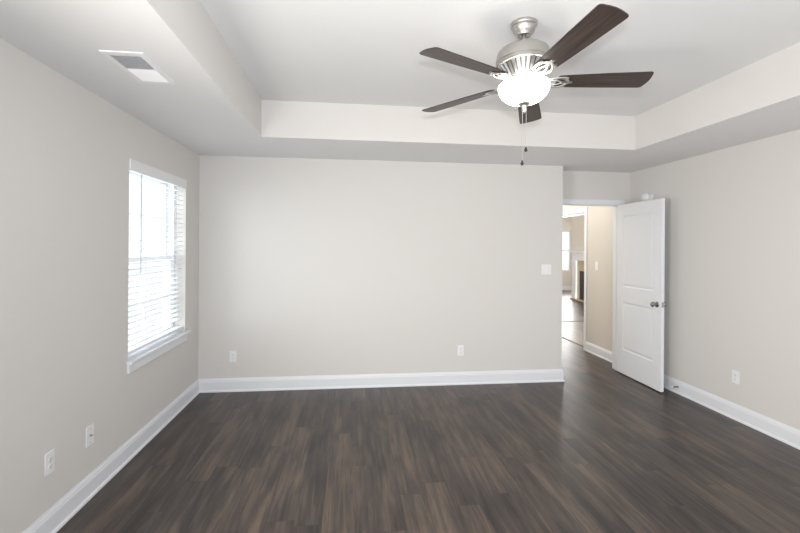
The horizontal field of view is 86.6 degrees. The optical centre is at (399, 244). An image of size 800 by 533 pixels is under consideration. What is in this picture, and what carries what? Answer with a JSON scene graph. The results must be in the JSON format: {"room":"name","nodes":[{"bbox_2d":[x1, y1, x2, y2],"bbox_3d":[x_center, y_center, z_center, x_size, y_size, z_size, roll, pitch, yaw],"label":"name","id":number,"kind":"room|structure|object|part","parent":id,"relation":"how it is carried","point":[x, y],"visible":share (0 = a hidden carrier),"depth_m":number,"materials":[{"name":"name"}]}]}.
{"room":"empty bedroom","nodes":[
{"label":"empty bedroom","id":0,"kind":"room"},
{"bbox_2d":[0,38,199,532],"bbox_3d":[-1.866,0.298,1.775,0.180,2.438,5.189,0,0,-6],"label":"wall","id":1,"kind":"structure","parent":0,"point":[66,150],"depth_m":2.35,"materials":[{"name":"white paint"}]},
{"bbox_2d":[44,449,54,476],"bbox_3d":[-1.826,1.137,2.215,0.010,0.114,0.070,0,0,-6],"label":"wall outlet","id":2,"kind":"object","parent":1,"relation":"attached to","point":[50,456],"visible":1,"depth_m":2.21,"materials":[{"name":"white plastic"}]},
{"bbox_2d":[86,423,93,447],"bbox_3d":[-1.861,1.147,2.554,0.018,0.118,0.075,0,0,-6],"label":"cable jack","id":3,"kind":"object","parent":1,"relation":"attached to","point":[90,429],"visible":1,"depth_m":2.55,"materials":[{"name":"white plastic"}]},
{"bbox_2d":[22,379,199,532],"bbox_3d":[-1.773,1.449,1.787,0.024,0.138,5.189,0,0,-6],"label":"baseboard","id":4,"kind":"structure","parent":1,"relation":"attached to","point":[60,513],"depth_m":2.70,"materials":[{"name":"white wood"}]},
{"bbox_2d":[126,171,191,373],"bbox_3d":[-2.050,0.145,3.516,0.226,1.518,1.130,0,0,-6],"label":"window","id":5,"kind":"structure","parent":1,"relation":"in","point":[137,359],"depth_m":3.71,"materials":[{"name":"white wood"}]},
{"bbox_3d":[-2.137,-0.224,3.481,0.030,0.710,0.970,0,0,-6],"label":"sash","id":6,"kind":"part","parent":5,"relation":"part of","materials":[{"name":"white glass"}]},
{"bbox_3d":[-2.099,0.447,3.485,0.035,0.697,0.970,0,0,-6],"label":"sash","id":7,"kind":"part","parent":5,"relation":"part of","materials":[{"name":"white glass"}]},
{"bbox_2d":[128,158,186,354],"bbox_3d":[-2.003,0.088,3.496,0.082,1.400,1.026,0,0,-6],"label":"window blind","id":8,"kind":"object","parent":5,"relation":"attached to","point":[137,167],"visible":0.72,"depth_m":3.42,"materials":[{"name":"white plastic"}]},
{"bbox_3d":[-1.974,0.103,3.127,0.056,1.323,0.002,0,0,-6],"label":"ladder cord","id":9,"kind":"part","parent":8,"relation":"part of","materials":[{"name":"white fabric"}]},
{"bbox_3d":[-2.021,0.776,3.495,0.052,0.024,1.014,0,0,-6],"label":"rail","id":10,"kind":"part","parent":8,"relation":"part of","materials":[{"name":"white plastic"}]},
{"bbox_3d":[-2.028,0.103,3.604,0.056,1.323,0.002,0,0,-6],"label":"ladder cord","id":11,"kind":"part","parent":8,"relation":"part of","materials":[{"name":"white fabric"}]},
{"bbox_3d":[-2.058,0.103,3.862,0.056,1.323,0.002,0,0,-6],"label":"ladder cord","id":12,"kind":"part","parent":8,"relation":"part of","materials":[{"name":"white fabric"}]},
{"bbox_3d":[-2.112,0.113,3.484,0.095,1.455,1.030,0,0,-6],"label":"frame","id":13,"kind":"part","parent":5,"relation":"part of","materials":[{"name":"white paint"}]},
{"bbox_2d":[198,155,562,378],"bbox_3d":[-0.228,0.310,4.785,4.114,2.438,0.422,0,0,-6],"label":"wall","id":14,"kind":"structure","parent":0,"point":[308,267],"depth_m":4.57,"materials":[{"name":"white paint"}]},
{"bbox_2d":[229,351,235,361],"bbox_3d":[-1.732,1.155,4.397,0.070,0.114,0.010,0,0,-6],"label":"wall outlet","id":15,"kind":"object","parent":14,"relation":"attached to","point":[232,354],"visible":1,"depth_m":4.39,"materials":[{"name":"white plastic"}]},
{"bbox_2d":[198,369,564,392],"bbox_3d":[-0.106,1.461,4.727,4.001,0.138,0.326,0,0,-6],"label":"baseboard","id":16,"kind":"structure","parent":14,"relation":"attached to","point":[214,385],"depth_m":4.56,"materials":[{"name":"white wood"}]},
{"bbox_2d":[457,345,463,355],"bbox_3d":[0.667,1.163,4.670,0.070,0.114,0.010,0,0,-6],"label":"wall outlet","id":17,"kind":"object","parent":14,"relation":"attached to","point":[460,348],"visible":1,"depth_m":4.67,"materials":[{"name":"white plastic"}]},
{"bbox_2d":[541,264,550,274],"bbox_3d":[1.650,0.277,4.781,0.116,0.114,0.012,0,0,-6],"label":"light switch","id":18,"kind":"object","parent":14,"relation":"attached to","point":[545,268],"visible":1,"depth_m":4.78,"materials":[{"name":"white plastic"}]},
{"bbox_2d":[0,0,799,172],"bbox_3d":[0.683,-1.110,2.201,5.321,0.415,5.760,0,0,-6],"label":"ceiling","id":19,"kind":"structure","parent":0,"point":[312,79],"depth_m":2.78,"materials":[{"name":"white paint"}]},
{"bbox_2d":[99,50,176,84],"bbox_3d":[-1.345,-0.913,2.205,0.194,0.009,0.395,0,0,-6],"label":"ceiling vent","id":20,"kind":"object","parent":19,"relation":"in","point":[137,65],"visible":1,"depth_m":2.17,"materials":[{"name":"white plastic"}]},
{"bbox_2d":[419,4,653,165],"bbox_3d":[0.708,-0.825,2.307,1.283,0.784,1.275,0,0,-6],"label":"ceiling fan","id":21,"kind":"object","parent":19,"relation":"hanging from","point":[522,64],"visible":1,"depth_m":2.22,"materials":[{"name":"brown wood"}]},
{"bbox_3d":[0.363,-0.876,2.595,0.498,0.006,0.147,-3,8,40],"label":"fan blade","id":22,"kind":"part","parent":21,"relation":"part of","materials":[{"name":"brown wood"}]},
{"bbox_3d":[0.329,-0.903,2.105,0.498,0.006,0.147,1,10,-32],"label":"fan blade","id":23,"kind":"part","parent":21,"relation":"part of","materials":[{"name":"brown wood"}]},
{"bbox_2d":[498,55,546,79],"bbox_3d":[0.677,-0.942,2.330,0.277,0.089,0.277,0,0,-6],"label":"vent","id":24,"kind":"object","parent":21,"relation":"attached to","point":[513,65],"depth_m":2.23,"materials":[{"name":"silver metal"}]},
{"bbox_3d":[0.669,-0.594,2.321,0.003,0.265,0.003,0,0,-6],"label":"pull chain","id":25,"kind":"part","parent":21,"relation":"part of","materials":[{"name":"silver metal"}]},
{"bbox_3d":[0.678,-0.827,2.324,0.275,0.110,0.275,0,0,-6],"label":"lamp shade","id":26,"kind":"part","parent":21,"relation":"part of","materials":[{"name":"white glass"}]},
{"bbox_3d":[0.827,-0.872,2.720,0.147,0.006,0.498,-11,-7,19],"label":"fan blade","id":27,"kind":"part","parent":21,"relation":"part of","materials":[{"name":"brown wood"}]},
{"bbox_3d":[0.797,-0.924,1.924,0.147,0.006,0.498,11,-7,-14],"label":"fan blade","id":28,"kind":"part","parent":21,"relation":"part of","materials":[{"name":"brown wood"}]},
{"bbox_3d":[1.103,-0.895,2.311,0.498,0.006,0.147,0,-11,2],"label":"fan blade","id":29,"kind":"part","parent":21,"relation":"part of","materials":[{"name":"brown wood"}]},
{"bbox_2d":[57,290,799,532],"bbox_3d":[2.391,1.608,7.007,9.841,0.120,14.920,0,0,-6],"label":"floor","id":30,"kind":"structure","parent":0,"point":[600,449],"depth_m":2.96,"materials":[{"name":"brown wood"}]},
{"bbox_2d":[562,336,583,346],"bbox_3d":[2.701,1.545,7.366,0.055,0.009,2.145,0,0,-6],"label":"threshold strip","id":31,"kind":"object","parent":30,"relation":"on","point":[562,336],"visible":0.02,"depth_m":6.77,"materials":[{"name":"grey"}]},
{"bbox_2d":[570,251,583,302],"bbox_3d":[5.044,0.867,11.344,0.120,1.400,1.780,0,0,-6],"label":"fireplace","id":32,"kind":"object","parent":30,"relation":"on","point":[577,294],"visible":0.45,"depth_m":11.91,"materials":[{"name":"white wood"}]},
{"bbox_2d":[570,251,583,253],"bbox_3d":[5.049,0.202,11.344,0.120,0.070,1.780,0,0,-6],"label":"mantel shelf","id":33,"kind":"object","parent":32,"relation":"attached to","point":[573,252],"depth_m":11.84,"materials":[{"name":"white wood"}]},
{"bbox_2d":[562,217,571,285],"bbox_3d":[4.210,0.191,14.645,4.520,2.740,0.150,0,0,-6],"label":"wall","id":34,"kind":"structure","parent":0,"point":[567,221],"depth_m":14.76,"materials":[{"name":"beige paint"}]},
{"bbox_2d":[562,231,570,270],"bbox_3d":[5.551,0.205,14.803,0.820,1.410,0.060,0,0,-6],"label":"window","id":35,"kind":"structure","parent":34,"relation":"in","point":[569,238],"depth_m":14.82,"materials":[{"name":"white wood"}]},
{"bbox_2d":[562,286,570,289],"bbox_3d":[4.136,1.491,14.550,4.370,0.138,0.024,0,0,-6],"label":"baseboard","id":36,"kind":"structure","parent":34,"relation":"attached to","point":[563,287],"depth_m":14.74,"materials":[{"name":"white wood"}]},
{"bbox_2d":[571,215,584,291],"bbox_3d":[4.735,0.194,10.035,4.520,2.740,9.130,0,0,-6],"label":"wall","id":37,"kind":"structure","parent":0,"point":[578,222],"depth_m":12.03,"materials":[{"name":"beige paint"}]},
{"bbox_2d":[563,171,629,203],"bbox_3d":[2.398,0.329,5.235,1.206,2.438,0.120,0,0,-6],"label":"wall","id":38,"kind":"structure","parent":0,"point":[576,184],"depth_m":5.17,"materials":[{"name":"white paint"}]},
{"bbox_2d":[563,199,624,369],"bbox_3d":[2.300,0.497,5.224,0.889,2.099,0.152,0,0,-6],"label":"door frame","id":39,"kind":"structure","parent":38,"relation":"attached to","point":[566,202],"depth_m":5.25,"materials":[{"name":"white wood"}]},
{"bbox_2d":[616,198,666,391],"bbox_3d":[2.710,0.526,4.816,0.167,2.024,0.786,0,0,-6],"label":"door","id":40,"kind":"structure","parent":38,"relation":"in","point":[641,304],"depth_m":4.74,"materials":[{"name":"white wood"}]},
{"bbox_3d":[2.690,0.629,4.491,0.066,0.066,0.066,0,0,-6],"label":"knob","id":41,"kind":"part","parent":40,"relation":"part of","materials":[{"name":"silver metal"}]},
{"bbox_2d":[563,129,799,429],"bbox_3d":[2.712,0.180,7.042,0.175,2.740,14.620,0,0,-6],"label":"wall","id":42,"kind":"structure","parent":0,"point":[732,271],"depth_m":3.85,"materials":[{"name":"white paint"}]},
{"bbox_2d":[563,208,586,349],"bbox_3d":[2.679,0.502,7.363,0.164,2.095,2.289,0,0,-6],"label":"trim","id":43,"kind":"structure","parent":42,"relation":"attached to","point":[579,211],"depth_m":6.25,"materials":[{"name":"white wood"}]},
{"bbox_2d":[595,262,598,269],"bbox_3d":[2.766,0.295,5.961,0.012,0.118,0.075,0,0,-6],"label":"light switch","id":44,"kind":"object","parent":42,"relation":"attached to","point":[596,263],"visible":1,"depth_m":5.95,"materials":[{"name":"white plastic"}]},
{"bbox_2d":[585,341,611,362],"bbox_3d":[2.771,1.482,5.789,0.024,0.138,0.864,0,0,-6],"label":"baseboard","id":45,"kind":"structure","parent":42,"relation":"attached to","point":[605,354],"depth_m":5.87,"materials":[{"name":"white wood"}]},
{"bbox_2d":[640,193,652,200],"bbox_3d":[2.851,-0.544,4.919,0.040,0.124,0.192,0,0,-6],"label":"wall sensor","id":46,"kind":"object","parent":42,"relation":"attached to","point":[644,197],"visible":0.74,"depth_m":4.91,"materials":[{"name":"white plastic"}]},
{"bbox_2d":[664,374,799,449],"bbox_3d":[3.092,1.484,2.492,0.082,0.138,5.490,0,0,-6],"label":"baseboard","id":47,"kind":"structure","parent":42,"relation":"attached to","point":[782,432],"depth_m":3.73,"materials":[{"name":"white wood"}]},
{"bbox_2d":[732,370,738,384],"bbox_3d":[2.985,1.176,3.773,0.010,0.114,0.070,0,0,-6],"label":"wall outlet","id":48,"kind":"object","parent":42,"relation":"attached to","point":[735,374],"visible":1,"depth_m":3.77,"materials":[{"name":"white plastic"}]},
{"label":"outside","id":49,"kind":"structure","parent":0,"visible":0},
{"bbox_2d":[128,269,162,343],"bbox_3d":[-1.030,1.773,8.942,50.000,0.100,42.000,0,0,-6],"label":"ground","id":50,"kind":"structure","parent":49,"point":[138,270],"depth_m":14.55,"materials":[{"name":"white"}]}
]}

